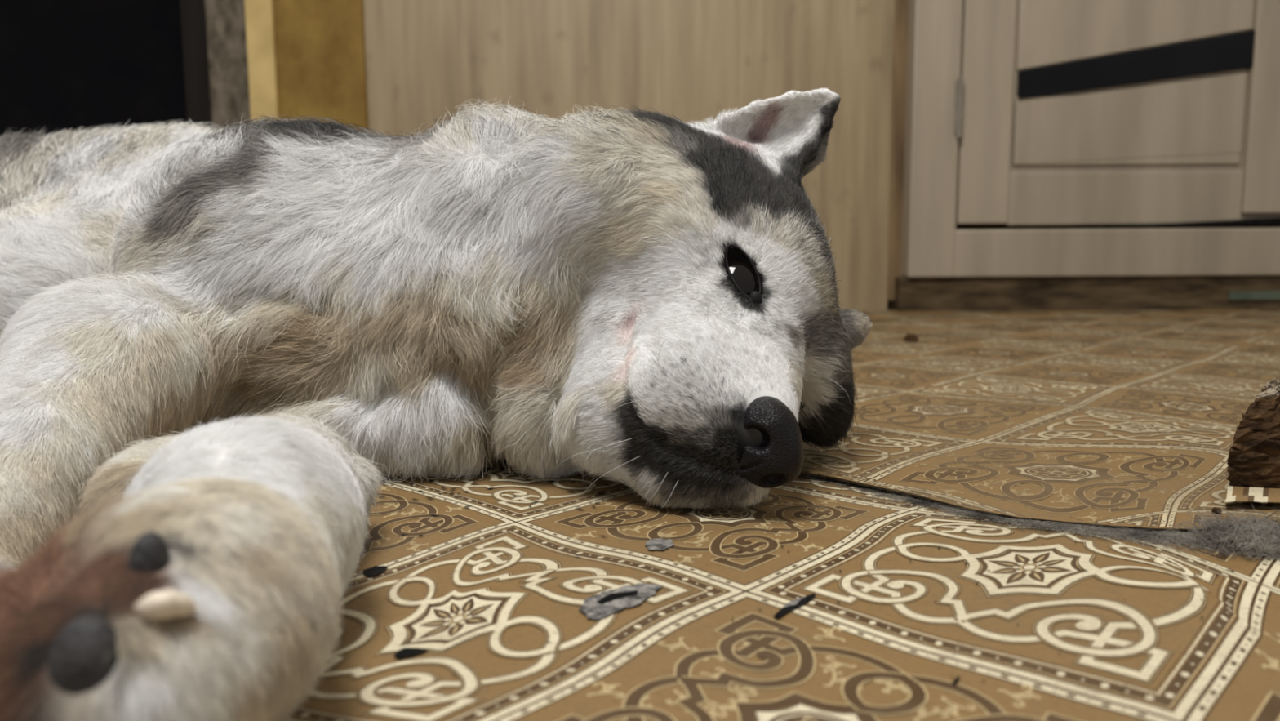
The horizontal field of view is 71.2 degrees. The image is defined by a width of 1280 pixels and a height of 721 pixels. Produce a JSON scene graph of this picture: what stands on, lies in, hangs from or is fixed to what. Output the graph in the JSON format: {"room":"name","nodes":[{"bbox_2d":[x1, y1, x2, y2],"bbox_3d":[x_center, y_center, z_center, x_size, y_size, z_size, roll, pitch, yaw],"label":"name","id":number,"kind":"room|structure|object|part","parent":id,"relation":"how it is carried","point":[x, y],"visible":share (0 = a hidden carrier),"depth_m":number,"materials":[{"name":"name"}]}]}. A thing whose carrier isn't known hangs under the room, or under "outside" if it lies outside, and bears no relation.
{"room":"home hallway","nodes":[
{"label":"home hallway","id":0,"kind":"room"},
{"bbox_2d":[0,0,187,140],"bbox_3d":[-2.221,-1.456,3.109,2.374,2.500,0.050,0,6,0],"label":"doorway","id":1,"kind":"structure","parent":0,"point":[69,64],"depth_m":3.13,"materials":[{"name":"black"}]},
{"bbox_2d":[21,308,1279,720],"bbox_3d":[0.300,0.017,1.055,5.800,0.007,2.993,0,6,0],"label":"floor","id":2,"kind":"structure","parent":0,"point":[501,596],"depth_m":0.40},
{"bbox_2d":[244,0,279,124],"bbox_3d":[-0.950,-1.361,2.200,0.068,2.500,0.080,0,6,0],"label":"trim","id":3,"kind":"structure","parent":2,"relation":"on","point":[259,14],"depth_m":2.23,"materials":[{"name":"beige wood"}]},
{"bbox_2d":[0,87,872,720],"bbox_3d":[-0.553,-0.092,0.837,1.486,0.278,0.596,4,8,35],"label":"dog","id":4,"kind":"object","parent":2,"relation":"on","point":[215,344],"visible":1,"depth_m":0.55},
{"bbox_2d":[902,333,918,342],"bbox_3d":[0.443,-0.038,1.460,0.022,0.014,0.022,-3,7,-18],"label":"crumb","id":5,"kind":"object","parent":2,"relation":"on","point":[909,337],"visible":1,"depth_m":1.45,"materials":[{"name":"brown food"}]},
{"bbox_2d":[804,476,1279,560],"label":"crack","id":6,"kind":"object","parent":2,"relation":"in","point":[1251,535],"depth_m":0.44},
{"bbox_2d":[1211,506,1222,514],"bbox_3d":[0.306,0.079,0.475,0.005,0.003,0.005,0,6,0],"label":"crumb","id":7,"kind":"object","parent":2,"relation":"on","point":[1215,509],"visible":0.94,"depth_m":0.47,"materials":[{"name":"brown food"}]},
{"bbox_2d":[1224,480,1279,504],"bbox_3d":[0.389,0.074,0.530,0.072,0.010,0.170,5,8,40],"label":"scrap","id":8,"kind":"object","parent":2,"relation":"on","point":[1236,494],"visible":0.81,"depth_m":0.49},
{"bbox_2d":[1226,378,1279,487],"bbox_3d":[0.389,0.037,0.525,0.113,0.064,0.056,0,6,0],"label":"wood block","id":9,"kind":"object","parent":8,"relation":"on","point":[1254,455],"visible":1,"depth_m":0.50,"materials":[{"name":"brown wood"}]},
{"bbox_2d":[363,0,1279,311],"bbox_3d":[1.246,-1.380,2.250,3.890,2.500,0.120,0,6,0],"label":"wardrobe","id":10,"kind":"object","parent":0,"point":[695,60],"depth_m":2.26,"materials":[{"name":"laminate"}]},
{"bbox_2d":[273,0,368,131],"bbox_3d":[-0.808,-1.363,2.207,0.222,2.500,0.065,0,6,0],"label":"wall","id":11,"kind":"structure","parent":10,"relation":"attached to","point":[321,51],"depth_m":2.24,"materials":[{"name":"yellow paint"}]},
{"bbox_2d":[887,0,908,300],"bbox_3d":[0.662,-1.386,2.206,0.051,2.470,0.044,0,6,0],"label":"trim","id":12,"kind":"structure","parent":10,"relation":"attached to","point":[900,48],"depth_m":2.28,"materials":[{"name":"brown wood"}]},
{"bbox_2d":[894,275,1279,311],"bbox_3d":[1.337,-0.174,2.304,1.350,0.091,0.045,0,6,0],"label":"baseboard","id":13,"kind":"structure","parent":10,"relation":"attached to","point":[1165,292],"depth_m":2.28,"materials":[{"name":"brown wood"}]},
{"bbox_2d":[901,0,1279,277],"bbox_3d":[1.289,-1.216,2.187,1.234,2.011,0.102,0,6,0],"label":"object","id":14,"kind":"structure","parent":10,"relation":"in","point":[1140,113],"depth_m":2.24,"materials":[{"name":"laminate"}]},
{"bbox_3d":[0.730,-1.213,2.192,0.117,2.011,0.092,0,6,0],"label":"frame","id":15,"kind":"part","parent":14,"relation":"part of","materials":[{"name":"laminate"}]},
{"bbox_3d":[1.349,-0.278,2.300,1.126,0.121,0.088,0,6,0],"label":"frame","id":16,"kind":"part","parent":14,"relation":"part of","materials":[{"name":"laminate"}]},
{"bbox_3d":[1.227,-0.411,2.265,0.594,0.133,0.012,0,6,0],"label":"rail","id":17,"kind":"part","parent":14,"relation":"part of","materials":[{"name":"laminate"}]},
{"bbox_3d":[1.227,-0.578,2.249,0.572,0.172,0.010,0,6,0],"label":"panel","id":18,"kind":"part","parent":14,"relation":"part of","materials":[{"name":"laminate"}]},
{"bbox_3d":[1.227,-0.605,2.245,0.572,0.220,0.011,0,6,0],"label":"panel","id":19,"kind":"part","parent":14,"relation":"part of","materials":[{"name":"laminate"}]},
{"bbox_3d":[1.226,-1.423,2.153,0.580,1.403,0.010,0,6,0],"label":"panel","id":20,"kind":"part","parent":14,"relation":"part of","materials":[{"name":"laminate"}]},
{"bbox_2d":[1227,290,1279,299],"bbox_3d":[1.757,-0.167,2.278,0.511,0.022,0.007,0,6,0],"label":"trim","id":21,"kind":"structure","parent":10,"relation":"attached to","point":[1236,295],"depth_m":2.27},
{"bbox_3d":[-1.082,-1.416,2.697,0.048,2.500,0.780,0,6,0],"label":"wall","id":22,"kind":"structure","parent":0,"visible":0},
{"bbox_2d":[179,0,212,128],"bbox_3d":[-1.210,-1.211,2.670,0.197,2.100,0.360,0,6,0],"label":"door frame","id":23,"kind":"structure","parent":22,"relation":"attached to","point":[193,12],"depth_m":2.55,"materials":[{"name":"metal"}]},
{"bbox_2d":[204,0,250,128],"bbox_3d":[-1.044,-1.367,2.260,0.127,2.500,0.100,0,6,0],"label":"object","id":24,"kind":"structure","parent":22,"relation":"attached to","point":[225,20],"depth_m":2.28,"materials":[{"name":"grey paint"}]}
]}

